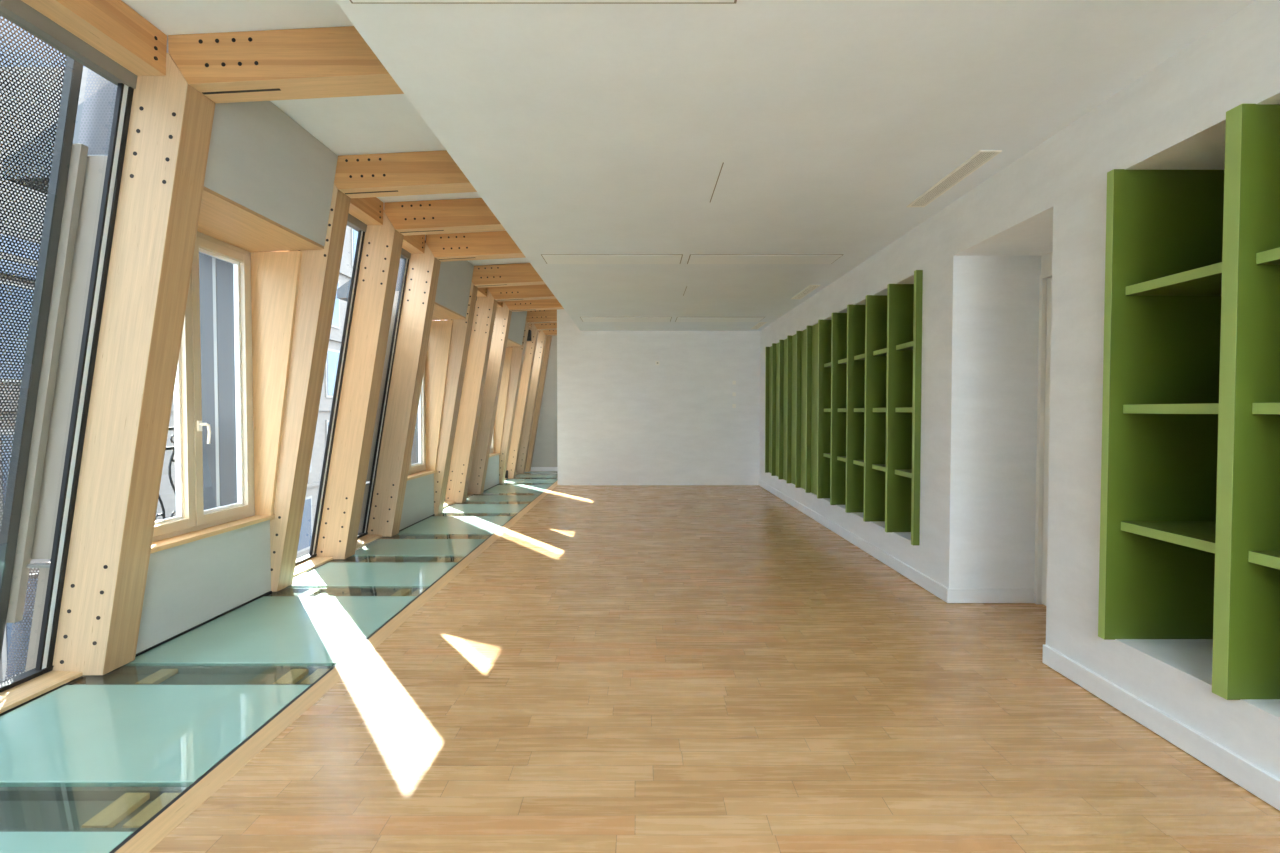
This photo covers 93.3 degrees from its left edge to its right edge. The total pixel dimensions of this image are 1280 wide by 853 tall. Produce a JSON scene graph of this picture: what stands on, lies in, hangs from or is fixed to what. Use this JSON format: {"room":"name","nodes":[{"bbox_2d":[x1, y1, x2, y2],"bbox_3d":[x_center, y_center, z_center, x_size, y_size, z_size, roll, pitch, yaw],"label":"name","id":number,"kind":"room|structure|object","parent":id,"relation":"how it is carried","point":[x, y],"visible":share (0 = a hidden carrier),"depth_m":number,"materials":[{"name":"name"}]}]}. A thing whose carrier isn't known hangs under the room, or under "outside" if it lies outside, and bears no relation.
{"room":"empty office room","nodes":[
{"label":"empty office room","id":0,"kind":"room"},
{"bbox_2d":[0,832,133,852],"bbox_3d":[-2.326,1.387,1.411,1.277,0.044,1.210,0,1,0],"label":"glass panel","id":1,"kind":"object","parent":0,"point":[10,842],"visible":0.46,"depth_m":1.97,"materials":[{"name":"teal glass"}]},
{"bbox_2d":[0,787,187,831],"bbox_3d":[-2.365,1.466,2.153,1.389,0.239,0.254,0,1,0],"label":"floor panel","id":2,"kind":"object","parent":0,"point":[22,809],"visible":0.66,"depth_m":2.19,"materials":[{"name":"clear glass"}]},
{"bbox_2d":[0,685,309,786],"bbox_3d":[-2.312,1.354,2.691,1.249,0.044,0.810,0,1,0],"label":"glass panel","id":3,"kind":"object","parent":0,"point":[70,735],"visible":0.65,"depth_m":2.65,"materials":[{"name":"teal glass"}]},
{"bbox_2d":[73,666,332,684],"bbox_3d":[-2.365,1.438,3.233,1.389,0.239,0.254,0,1,0],"label":"floor panel","id":4,"kind":"object","parent":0,"point":[123,675],"visible":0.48,"depth_m":3.28,"materials":[{"name":"clear glass"}]},
{"bbox_2d":[0,677,85,715],"bbox_3d":[-3.039,1.487,-0.182,0.070,0.156,6.763,0,1,1],"label":"trim","id":5,"kind":"structure","parent":4,"relation":"attached to","point":[80,680],"depth_m":3.04,"materials":[{"name":"black rubber"}]},
{"bbox_2d":[52,53,214,674],"bbox_3d":[-2.726,-0.307,3.252,0.797,3.243,0.202,0,1,0],"label":"timber post","id":6,"kind":"object","parent":4,"relation":"on","point":[171,121],"visible":0.96,"depth_m":3.17,"materials":[{"name":"beige wood"}]},
{"bbox_2d":[5,69,116,679],"bbox_3d":[-3.009,-0.231,3.145,0.797,3.500,0.080,0,1,0],"label":"metal fin","id":7,"kind":"object","parent":6,"relation":"attached to","point":[86,175],"visible":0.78,"depth_m":3.14,"materials":[{"name":"metal"}]},
{"bbox_2d":[0,15,82,660],"bbox_3d":[-3.138,-0.105,2.131,0.693,3.700,1.945,0,1,0],"label":"window frame","id":8,"kind":"structure","parent":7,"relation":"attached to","point":[72,74],"depth_m":3.01,"materials":[{"name":"grey metal"}]},
{"bbox_2d":[0,0,136,713],"bbox_3d":[-2.956,-0.159,-0.219,0.586,3.130,6.764,0,1,1],"label":"window","id":9,"kind":"structure","parent":6,"relation":"attached to","point":[19,689],"depth_m":3.10,"materials":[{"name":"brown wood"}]},
{"bbox_2d":[21,0,166,75],"bbox_3d":[-2.585,-1.822,-0.262,0.158,0.206,6.755,0,1,1],"label":"ceiling beam","id":10,"kind":"structure","parent":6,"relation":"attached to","point":[113,28],"depth_m":2.84,"materials":[{"name":"brown wood"}]},
{"bbox_2d":[136,520,270,653],"bbox_3d":[-2.934,1.005,4.027,0.135,0.560,1.281,0,1,1],"label":"wall","id":11,"kind":"structure","parent":0,"point":[188,585],"depth_m":3.96,"materials":[{"name":"white paint"}]},
{"bbox_2d":[135,591,271,656],"bbox_3d":[-2.930,1.317,4.035,0.142,0.060,1.281,0,1,1],"label":"trim","id":12,"kind":"structure","parent":11,"relation":"attached to","point":[269,593],"depth_m":3.94,"materials":[{"name":"black rubber"}]},
{"bbox_2d":[150,187,323,553],"bbox_3d":[-2.726,-0.316,3.993,0.637,2.083,1.280,0,1,0],"label":"window","id":13,"kind":"structure","parent":11,"relation":"in","point":[265,255],"depth_m":4.49,"materials":[{"name":"brown wood"}]},
{"bbox_2d":[3,82,236,676],"bbox_3d":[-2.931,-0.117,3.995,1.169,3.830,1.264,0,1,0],"label":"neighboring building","id":14,"kind":"structure","parent":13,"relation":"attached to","point":[216,285],"depth_m":4.58,"materials":[{"name":"grey metal"}]},
{"bbox_2d":[123,596,416,665],"bbox_3d":[-2.297,1.322,3.970,1.221,0.044,1.210,0,1,0],"label":"glass panel","id":15,"kind":"object","parent":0,"point":[267,630],"visible":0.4,"depth_m":3.82,"materials":[{"name":"teal glass"}]},
{"bbox_2d":[204,101,337,245],"bbox_3d":[-2.375,-1.697,3.958,0.137,0.680,1.281,0,1,1],"label":"wall","id":16,"kind":"structure","parent":0,"point":[260,159],"depth_m":3.88,"materials":[{"name":"white paint"}]},
{"bbox_2d":[122,0,529,265],"bbox_3d":[-1.887,-2.150,5.146,1.545,0.165,17.600,0,1,0],"label":"ceiling","id":17,"kind":"structure","parent":0,"point":[372,124],"depth_m":3.85,"materials":[{"name":"paint"}]},
{"bbox_2d":[168,26,403,102],"bbox_3d":[-1.768,-1.923,3.211,1.321,0.315,0.202,0,1,0],"label":"roof beam","id":18,"kind":"structure","parent":17,"relation":"attached to","point":[325,62],"depth_m":3.11,"materials":[{"name":"brown wood"}]},
{"bbox_2d":[334,150,476,197],"bbox_3d":[-1.736,-1.961,4.690,1.321,0.315,0.202,0,1,0],"label":"roof beam","id":19,"kind":"structure","parent":17,"relation":"attached to","point":[425,172],"depth_m":4.59,"materials":[{"name":"brown wood"}]},
{"bbox_2d":[384,198,504,235],"bbox_3d":[-1.713,-1.988,5.710,1.321,0.315,0.202,0,1,0],"label":"roof beam","id":20,"kind":"structure","parent":17,"relation":"attached to","point":[470,214],"depth_m":5.61,"materials":[{"name":"brown wood"}]},
{"bbox_2d":[426,231,525,261],"bbox_3d":[-1.691,-2.014,6.729,1.321,0.315,0.202,0,1,0],"label":"roof beam","id":21,"kind":"structure","parent":17,"relation":"attached to","point":[492,244],"depth_m":6.63,"materials":[{"name":"brown wood"}]},
{"bbox_2d":[472,263,544,287],"bbox_3d":[-1.659,-2.051,8.169,1.321,0.315,0.202,0,1,0],"label":"roof beam","id":22,"kind":"structure","parent":17,"relation":"attached to","point":[501,275],"depth_m":8.07,"materials":[{"name":"brown wood"}]},
{"bbox_2d":[488,284,555,301],"bbox_3d":[-1.636,-2.078,9.219,1.321,0.315,0.202,0,1,0],"label":"roof beam","id":23,"kind":"structure","parent":17,"relation":"attached to","point":[525,292],"depth_m":9.12,"materials":[{"name":"brown wood"}]},
{"bbox_2d":[504,299,563,311],"bbox_3d":[-1.615,-2.102,10.168,1.321,0.315,0.202,0,1,0],"label":"roof beam","id":24,"kind":"structure","parent":17,"relation":"attached to","point":[542,304],"depth_m":10.07,"materials":[{"name":"brown wood"}]},
{"bbox_2d":[526,310,556,323],"bbox_3d":[-1.583,-2.139,11.608,1.321,0.315,0.202,0,1,0],"label":"roof beam","id":25,"kind":"structure","parent":17,"relation":"attached to","point":[539,316],"depth_m":11.51,"materials":[{"name":"brown wood"}]},
{"bbox_2d":[534,323,556,330],"bbox_3d":[-1.562,-2.163,12.567,1.321,0.315,0.202,0,1,0],"label":"roof beam","id":26,"kind":"structure","parent":17,"relation":"attached to","point":[541,326],"depth_m":12.47,"materials":[{"name":"brown wood"}]},
{"bbox_2d":[542,330,556,335],"bbox_3d":[-1.542,-2.188,13.507,1.321,0.315,0.202,0,1,0],"label":"roof beam","id":27,"kind":"structure","parent":17,"relation":"attached to","point":[546,332],"depth_m":13.41,"materials":[{"name":"brown wood"}]},
{"bbox_2d":[272,588,426,595],"bbox_3d":[-2.365,1.400,4.713,1.389,0.239,0.254,0,1,0],"label":"joint","id":28,"kind":"object","parent":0,"point":[286,591],"visible":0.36,"depth_m":4.81,"materials":[{"name":"clear glass"}]},
{"bbox_2d":[270,184,350,591],"bbox_3d":[-2.693,-0.345,4.731,0.797,3.243,0.202,0,1,0],"label":"timber post","id":29,"kind":"object","parent":28,"relation":"on","point":[320,269],"visible":0.56,"depth_m":4.66,"materials":[{"name":"beige wood"}]},
{"bbox_2d":[293,213,366,577],"bbox_3d":[-2.836,-0.300,5.244,0.604,3.130,0.820,0,1,0],"label":"window","id":30,"kind":"structure","parent":29,"relation":"attached to","point":[303,564],"depth_m":5.61,"materials":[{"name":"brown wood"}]},
{"bbox_2d":[349,197,383,224],"bbox_3d":[-2.465,-1.962,5.201,0.158,0.206,0.824,0,1,1],"label":"transom","id":31,"kind":"object","parent":29,"relation":"attached to","point":[369,210],"visible":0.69,"depth_m":5.37,"materials":[{"name":"brown wood"}]},
{"bbox_2d":[286,562,457,587],"bbox_3d":[-2.284,1.290,5.220,1.194,0.044,0.750,0,1,0],"label":"glass panel","id":32,"kind":"object","parent":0,"point":[331,574],"visible":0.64,"depth_m":5.15,"materials":[{"name":"teal glass"}]},
{"bbox_2d":[317,557,463,567],"bbox_3d":[-2.365,1.374,5.732,1.389,0.239,0.254,0,1,0],"label":"joint","id":33,"kind":"object","parent":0,"point":[349,559],"visible":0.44,"depth_m":5.83,"materials":[{"name":"clear glass"}]},
{"bbox_2d":[316,212,403,558],"bbox_3d":[-2.671,-0.371,5.751,0.797,3.243,0.202,0,1,0],"label":"timber post","id":34,"kind":"object","parent":33,"relation":"on","point":[382,245],"visible":0.94,"depth_m":5.66,"materials":[{"name":"beige wood"}]},
{"bbox_2d":[356,248,410,548],"bbox_3d":[-2.813,-0.326,6.264,0.604,3.130,0.820,0,1,0],"label":"window","id":35,"kind":"structure","parent":34,"relation":"attached to","point":[363,538],"depth_m":6.63,"materials":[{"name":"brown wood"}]},
{"bbox_2d":[383,210,424,253],"bbox_3d":[-2.443,-1.988,6.221,0.158,0.206,0.824,0,1,1],"label":"transom","id":36,"kind":"object","parent":34,"relation":"attached to","point":[414,244],"visible":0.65,"depth_m":6.42,"materials":[{"name":"brown wood"}]},
{"bbox_2d":[399,473,433,529],"bbox_3d":[-2.857,0.915,7.526,0.135,0.560,1.241,0,1,1],"label":"wall","id":37,"kind":"structure","parent":0,"point":[418,504],"depth_m":7.61,"materials":[{"name":"white paint"}]},
{"bbox_2d":[399,514,434,531],"bbox_3d":[-2.853,1.227,7.534,0.142,0.060,1.241,0,1,1],"label":"trim","id":38,"kind":"structure","parent":37,"relation":"attached to","point":[433,514],"depth_m":7.53,"materials":[{"name":"black metal"}]},
{"bbox_2d":[407,302,465,480],"bbox_3d":[-2.649,-0.406,7.492,0.636,2.083,1.240,0,1,0],"label":"window","id":39,"kind":"structure","parent":37,"relation":"in","point":[430,408],"depth_m":8.07,"materials":[{"name":"brown wood"}]},
{"bbox_2d":[337,240,425,545],"bbox_3d":[-2.854,-0.207,7.497,1.168,3.830,1.216,0,1,0],"label":"hood","id":40,"kind":"object","parent":39,"relation":"attached to","point":[343,291],"visible":0.02,"depth_m":6.92,"materials":[{"name":"grey metal"}]},
{"bbox_2d":[350,539,485,556],"bbox_3d":[-2.272,1.263,6.239,1.171,0.044,0.750,0,1,0],"label":"glass panel","id":41,"kind":"object","parent":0,"point":[380,547],"visible":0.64,"depth_m":6.16,"materials":[{"name":"teal glass"}]},
{"bbox_2d":[435,261,473,316],"bbox_3d":[-2.298,-1.787,7.457,0.137,0.680,1.241,0,1,1],"label":"wall","id":42,"kind":"structure","parent":0,"point":[455,277],"depth_m":7.50,"materials":[{"name":"white paint"}]},
{"bbox_2d":[396,516,512,534],"bbox_3d":[-2.259,1.232,7.469,1.144,0.044,1.170,0,1,0],"label":"glass panel","id":43,"kind":"object","parent":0,"point":[433,525],"visible":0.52,"depth_m":7.40,"materials":[{"name":"teal glass"}]},
{"bbox_2d":[433,513,516,515],"bbox_3d":[-2.365,1.311,8.191,1.389,0.239,0.254,0,1,0],"label":"joint","id":44,"kind":"object","parent":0,"point":[440,514],"visible":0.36,"depth_m":8.19,"materials":[{"name":"clear glass"}]},
{"bbox_2d":[434,282,477,514],"bbox_3d":[-2.616,-0.434,8.210,0.797,3.243,0.202,0,1,0],"label":"timber post","id":45,"kind":"object","parent":44,"relation":"on","point":[461,329],"visible":0.47,"depth_m":8.12,"materials":[{"name":"beige wood"}]},
{"bbox_2d":[477,287,486,296],"bbox_3d":[-2.388,-2.052,8.695,0.158,0.206,0.854,0,1,1],"label":"transom","id":46,"kind":"object","parent":45,"relation":"attached to","point":[482,292],"visible":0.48,"depth_m":8.95,"materials":[{"name":"brown wood"}]},
{"bbox_2d":[442,504,527,512],"bbox_3d":[-2.245,1.200,8.714,1.117,0.044,0.780,0,1,0],"label":"glass panel","id":47,"kind":"object","parent":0,"point":[455,508],"visible":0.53,"depth_m":8.69,"materials":[{"name":"teal glass"}]},
{"bbox_2d":[443,501,530,508],"bbox_3d":[-2.365,1.284,9.241,1.389,0.239,0.254,0,1,0],"label":"joint","id":48,"kind":"object","parent":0,"point":[465,502],"visible":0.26,"depth_m":9.26,"materials":[{"name":"clear glass"}]},
{"bbox_2d":[443,297,476,507],"bbox_3d":[-2.759,-0.389,8.738,0.605,3.130,0.850,0,1,0],"label":"window","id":49,"kind":"structure","parent":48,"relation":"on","point":[446,503],"depth_m":9.10,"materials":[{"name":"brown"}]},
{"bbox_2d":[445,289,497,502],"bbox_3d":[-2.593,-0.461,9.260,0.797,3.243,0.202,0,1,0],"label":"timber post","id":50,"kind":"object","parent":48,"relation":"on","point":[485,307],"visible":0.94,"depth_m":9.17,"materials":[{"name":"beige wood"}]},
{"bbox_2d":[487,287,502,306],"bbox_3d":[-2.366,-2.077,9.695,0.158,0.206,0.754,0,1,1],"label":"transom","id":51,"kind":"object","parent":50,"relation":"attached to","point":[499,304],"visible":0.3,"depth_m":9.93,"materials":[{"name":"brown wood"}]},
{"bbox_2d":[484,455,498,489],"bbox_3d":[-2.781,0.827,10.965,0.135,0.560,1.241,0,1,1],"label":"wall","id":52,"kind":"structure","parent":0,"point":[492,475],"depth_m":11.11,"materials":[{"name":"white paint"}]},
{"bbox_2d":[489,339,521,456],"bbox_3d":[-2.574,-0.494,10.931,0.636,2.083,1.240,0,1,0],"label":"window","id":53,"kind":"structure","parent":52,"relation":"in","point":[495,449],"depth_m":11.52,"materials":[{"name":"brown wood"}]},
{"bbox_2d":[466,495,537,500],"bbox_3d":[-2.234,1.174,9.713,1.095,0.044,0.680,0,1,0],"label":"glass panel","id":54,"kind":"object","parent":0,"point":[473,497],"visible":0.51,"depth_m":9.68,"materials":[{"name":"teal glass"}]},
{"bbox_2d":[483,485,549,492],"bbox_3d":[-2.221,1.144,10.908,1.068,0.044,1.170,0,1,0],"label":"glass panel","id":55,"kind":"object","parent":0,"point":[499,488],"visible":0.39,"depth_m":10.79,"materials":[{"name":"teal glass"}]},
{"bbox_2d":[508,311,526,344],"bbox_3d":[-2.222,-1.875,10.896,0.137,0.680,1.241,0,1,1],"label":"wall","id":56,"kind":"structure","parent":0,"point":[518,319],"depth_m":10.97,"materials":[{"name":"white paint"}]},
{"bbox_2d":[499,483,552,484],"bbox_3d":[-2.365,1.223,11.630,1.389,0.239,0.254,0,1,0],"label":"joint","id":57,"kind":"object","parent":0,"point":[502,483],"visible":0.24,"depth_m":11.52,"materials":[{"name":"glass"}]},
{"bbox_2d":[499,321,528,483],"bbox_3d":[-2.541,-0.522,11.649,0.797,3.243,0.202,0,1,0],"label":"timber post","id":58,"kind":"object","parent":57,"relation":"on","point":[518,353],"visible":0.6,"depth_m":11.56,"materials":[{"name":"beige wood"}]},
{"bbox_2d":[504,478,556,480],"bbox_3d":[-2.365,1.198,12.590,1.389,0.239,0.254,0,1,0],"label":"joint","id":59,"kind":"object","parent":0,"point":[508,478],"visible":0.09,"depth_m":12.55,"materials":[{"name":"clear glass"}]},
{"bbox_2d":[506,324,538,477],"bbox_3d":[-2.520,-0.547,12.609,0.797,3.243,0.202,0,1,0],"label":"timber post","id":60,"kind":"object","parent":59,"relation":"on","point":[529,356],"visible":0.48,"depth_m":12.52,"materials":[{"name":"beige wood"}]},
{"bbox_2d":[505,330,530,477],"bbox_3d":[-2.573,-0.451,12.438,0.667,3.056,0.132,0,1,0],"label":"rod","id":61,"kind":"object","parent":60,"relation":"attached to","point":[529,331],"visible":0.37,"depth_m":12.37,"materials":[{"name":"black metal"}]},
{"bbox_2d":[504,479,556,482],"bbox_3d":[-2.208,1.113,12.107,1.042,0.044,0.690,0,1,0],"label":"glass panel","id":62,"kind":"object","parent":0,"point":[507,480],"visible":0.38,"depth_m":12.10,"materials":[{"name":"teal glass"}]},
{"bbox_2d":[515,474,556,477],"bbox_3d":[-2.197,1.088,13.057,1.021,0.044,0.670,0,1,0],"label":"glass panel","id":63,"kind":"object","parent":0,"point":[517,475],"visible":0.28,"depth_m":12.93,"materials":[{"name":"teal glass"}]},
{"bbox_2d":[525,472,556,472],"bbox_3d":[-2.190,1.071,13.732,1.006,0.044,0.140,0,1,0],"label":"glass panel","id":64,"kind":"object","parent":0,"point":[525,472],"visible":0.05,"depth_m":13.77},
{"bbox_2d":[530,336,556,471],"bbox_3d":[-2.430,-0.479,14.092,1.740,3.635,0.200,0,1,0],"label":"wall","id":65,"kind":"structure","parent":0,"point":[545,448],"depth_m":14.00,"materials":[{"name":"white paint"}]},
{"bbox_2d":[110,480,556,852],"bbox_3d":[-1.675,1.347,5.236,0.020,0.158,17.600,0,1,0],"label":"trim","id":66,"kind":"structure","parent":65,"relation":"attached to","point":[138,830],"depth_m":2.69,"materials":[{"name":"black rubber"}]},
{"bbox_2d":[525,336,551,471],"bbox_3d":[-2.394,-0.558,13.910,0.760,3.198,0.159,0,1,0],"label":"timber post","id":67,"kind":"object","parent":65,"relation":"attached to","point":[549,338],"visible":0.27,"depth_m":13.84,"materials":[{"name":"beige wood"}]},
{"bbox_2d":[531,467,556,470],"bbox_3d":[-2.140,0.989,14.023,1.160,0.096,0.014,0,1,0],"label":"baseboard","id":68,"kind":"structure","parent":65,"relation":"attached to","point":[532,468],"depth_m":14.02,"materials":[{"name":"white paint"}]},
{"bbox_2d":[557,309,759,484],"bbox_3d":[0.823,-0.593,12.664,4.755,3.335,2.630,0,1,0],"label":"wall","id":69,"kind":"structure","parent":0,"point":[624,418],"depth_m":11.36,"materials":[{"name":"white paint"}]},
{"bbox_2d":[115,481,556,852],"bbox_3d":[-1.613,1.366,5.217,0.105,0.201,17.560,0,1,0],"label":"trim","id":70,"kind":"structure","parent":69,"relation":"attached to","point":[144,841],"depth_m":2.67,"materials":[{"name":"brown wood"}]},
{"bbox_2d":[148,485,1279,852],"bbox_3d":[0.820,1.366,5.237,4.760,0.200,17.600,0,1,0],"label":"floor","id":71,"kind":"structure","parent":0,"point":[623,668],"depth_m":2.74,"materials":[{"name":"brown wood"}]},
{"bbox_2d":[335,0,1255,330],"bbox_3d":[1.042,-1.883,5.153,4.315,0.500,17.600,0,1,0],"label":"ceiling","id":72,"kind":"structure","parent":0,"point":[581,128],"depth_m":3.04,"materials":[{"name":"paint"}]},
{"bbox_2d":[350,0,736,3],"bbox_3d":[-0.353,-1.549,2.042,1.414,0.006,0.362,0,1,0],"label":"recessed light","id":73,"kind":"object","parent":72,"relation":"in","point":[351,1],"visible":1,"depth_m":2.21,"materials":[{"name":"metal"}]},
{"bbox_2d":[541,254,682,263],"bbox_3d":[-0.269,-1.650,5.975,1.362,0.006,0.370,0,1,0],"label":"ceiling access panel","id":74,"kind":"object","parent":72,"relation":"in","point":[549,258],"visible":1,"depth_m":5.92,"materials":[{"name":"metal"}]},
{"bbox_2d":[580,317,671,321],"bbox_3d":[-0.225,-1.751,9.898,1.470,0.006,0.520,0,1,0],"label":"ceiling access panel","id":75,"kind":"object","parent":72,"relation":"in","point":[584,319],"visible":1,"depth_m":9.87,"materials":[{"name":"metal"}]},
{"bbox_2d":[710,163,723,201],"bbox_3d":[0.503,-1.601,3.995,0.006,0.003,0.690,0,1,0],"label":"ceiling slot","id":76,"kind":"object","parent":72,"relation":"attached to","point":[722,163],"visible":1,"depth_m":3.94,"materials":[{"name":"metal"}]},
{"bbox_2d":[751,322,766,328],"bbox_3d":[2.085,-1.770,10.633,0.130,0.006,0.850,0,1,0],"label":"ceiling vent","id":77,"kind":"object","parent":72,"relation":"in","point":[760,324],"visible":1,"depth_m":10.57,"materials":[{"name":"white metal"}]},
{"bbox_2d":[687,254,843,263],"bbox_3d":[1.214,-1.650,5.975,1.472,0.006,0.370,0,1,0],"label":"ceiling access panel","id":78,"kind":"object","parent":72,"relation":"in","point":[693,258],"visible":1,"depth_m":5.92,"materials":[{"name":"metal"}]},
{"bbox_2d":[791,285,820,298],"bbox_3d":[2.085,-1.694,7.639,0.130,0.006,0.900,0,1,0],"label":"ceiling vent","id":79,"kind":"object","parent":72,"relation":"in","point":[810,288],"visible":1,"depth_m":7.58,"materials":[{"name":"white metal"}]},
{"bbox_2d":[906,150,1001,206],"bbox_3d":[2.020,-1.599,3.958,0.130,0.006,0.955,0,1,0],"label":"ceiling vent","id":80,"kind":"object","parent":72,"relation":"in","point":[981,157],"visible":1,"depth_m":3.86,"materials":[{"name":"white metal"}]},
{"bbox_2d":[759,0,1279,778],"bbox_3d":[2.725,-0.149,3.877,0.950,2.900,14.960,0,1,0],"label":"wall","id":81,"kind":"structure","parent":0,"point":[979,256],"depth_m":3.29,"materials":[{"name":"white paint"}]},
{"bbox_2d":[765,270,922,544],"bbox_3d":[2.478,-0.218,7.732,0.557,2.206,5.786,0,1,0],"label":"shelf","id":82,"kind":"object","parent":81,"relation":"attached to","point":[843,392],"visible":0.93,"depth_m":6.40,"materials":[{"name":"green paint"}]},
{"bbox_2d":[758,480,947,601],"bbox_3d":[2.241,1.142,7.896,0.018,0.103,6.988,0,1,0],"label":"baseboard","id":83,"kind":"structure","parent":81,"relation":"attached to","point":[917,577],"depth_m":5.80,"materials":[{"name":"white paint"}]},
{"bbox_2d":[947,589,1033,602],"bbox_3d":[2.546,1.232,4.396,0.628,0.103,0.014,0,1,0],"label":"baseboard","id":84,"kind":"structure","parent":81,"relation":"attached to","point":[953,595],"depth_m":4.39,"materials":[{"name":"white paint"}]},
{"bbox_2d":[1034,252,1052,605],"bbox_3d":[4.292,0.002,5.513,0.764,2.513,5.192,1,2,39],"label":"door","id":85,"kind":"structure","parent":81,"relation":"in","point":[1045,284],"depth_m":4.33,"materials":[{"name":"white paint"}]},
{"bbox_2d":[1042,644,1279,810],"bbox_3d":[2.241,1.348,-0.105,0.018,0.103,6.920,0,1,0],"label":"baseboard","id":86,"kind":"structure","parent":81,"relation":"attached to","point":[1242,772],"depth_m":2.52,"materials":[{"name":"white paint"}]},
{"bbox_2d":[1098,104,1279,699],"bbox_3d":[2.478,-0.072,2.028,0.557,2.206,1.698,0,1,0],"label":"shelf","id":87,"kind":"object","parent":81,"relation":"attached to","point":[1190,506],"visible":1,"depth_m":2.81,"materials":[{"name":"green paint"}]},
{"bbox_3d":[-2.485,1.666,5.244,1.630,0.200,17.600,0,1,0],"label":"floor","id":88,"kind":"structure","parent":0,"visible":0},
{"bbox_2d":[366,535,489,544],"bbox_3d":[-2.365,1.348,6.752,1.389,0.239,0.254,0,1,0],"label":"joint","id":89,"kind":"object","parent":88,"relation":"on","point":[394,536],"visible":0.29,"depth_m":6.85,"materials":[{"name":"clear glass"}]},
{"bbox_2d":[367,243,440,536],"bbox_3d":[-2.648,-0.397,6.771,0.797,3.243,0.202,0,1,0],"label":"timber post","id":90,"kind":"object","parent":89,"relation":"on","point":[423,269],"visible":0.88,"depth_m":6.68,"materials":[{"name":"beige wood"}]},
{"bbox_2d":[355,258,403,550],"bbox_3d":[-2.932,-0.321,6.664,0.797,3.500,0.080,0,1,0],"label":"metal fin","id":91,"kind":"object","parent":90,"relation":"attached to","point":[401,259],"visible":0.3,"depth_m":6.67,"materials":[{"name":"metal"}]},
{"bbox_2d":[306,294,348,572],"bbox_3d":[-3.012,0.065,6.244,0.497,2.750,0.760,0,1,0],"label":"screen","id":92,"kind":"object","parent":91,"relation":"attached to","point":[348,294],"visible":0.07,"depth_m":5.87,"materials":[{"name":"grey metal"}]},
{"bbox_2d":[467,493,540,497],"bbox_3d":[-2.365,1.260,10.191,1.389,0.239,0.254,0,1,0],"label":"joint","id":93,"kind":"object","parent":88,"relation":"on","point":[481,493],"visible":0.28,"depth_m":10.14,"materials":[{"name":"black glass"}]},
{"bbox_2d":[468,301,511,493],"bbox_3d":[-2.572,-0.486,10.210,0.797,3.243,0.202,0,1,0],"label":"timber post","id":94,"kind":"object","parent":93,"relation":"on","point":[503,314],"visible":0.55,"depth_m":10.12,"materials":[{"name":"beige wood"}]},
{"bbox_2d":[516,473,556,474],"bbox_3d":[-2.365,1.174,13.530,1.389,0.239,0.254,0,1,0],"label":"joint","id":95,"kind":"object","parent":88,"relation":"on","point":[523,473],"visible":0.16,"depth_m":13.55,"materials":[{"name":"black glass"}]},
{"bbox_2d":[516,330,546,473],"bbox_3d":[-2.499,-0.571,13.549,0.797,3.243,0.202,0,1,0],"label":"timber post","id":96,"kind":"object","parent":95,"relation":"on","point":[541,341],"visible":0.57,"depth_m":13.46,"materials":[{"name":"beige wood"}]},
{"label":"outside","id":97,"kind":"structure","parent":0,"visible":0},
{"bbox_3d":[-10.000,9.983,20.263,100.000,0.200,140.000,0,1,0],"label":"ground","id":98,"kind":"structure","parent":97,"visible":0},
{"bbox_2d":[0,234,175,681],"bbox_3d":[-18.075,2.800,13.676,9.450,14.500,8.800,0,1,0],"label":"building","id":99,"kind":"structure","parent":98,"relation":"on","point":[166,492],"depth_m":13.20,"materials":[{"name":"stone"}]},
{"bbox_2d":[0,16,369,558],"bbox_3d":[-18.475,-1.369,26.073,9.450,22.200,15.800,0,1,0],"label":"building","id":100,"kind":"structure","parent":98,"relation":"on","point":[351,235],"depth_m":25.24,"materials":[{"name":"stone"}]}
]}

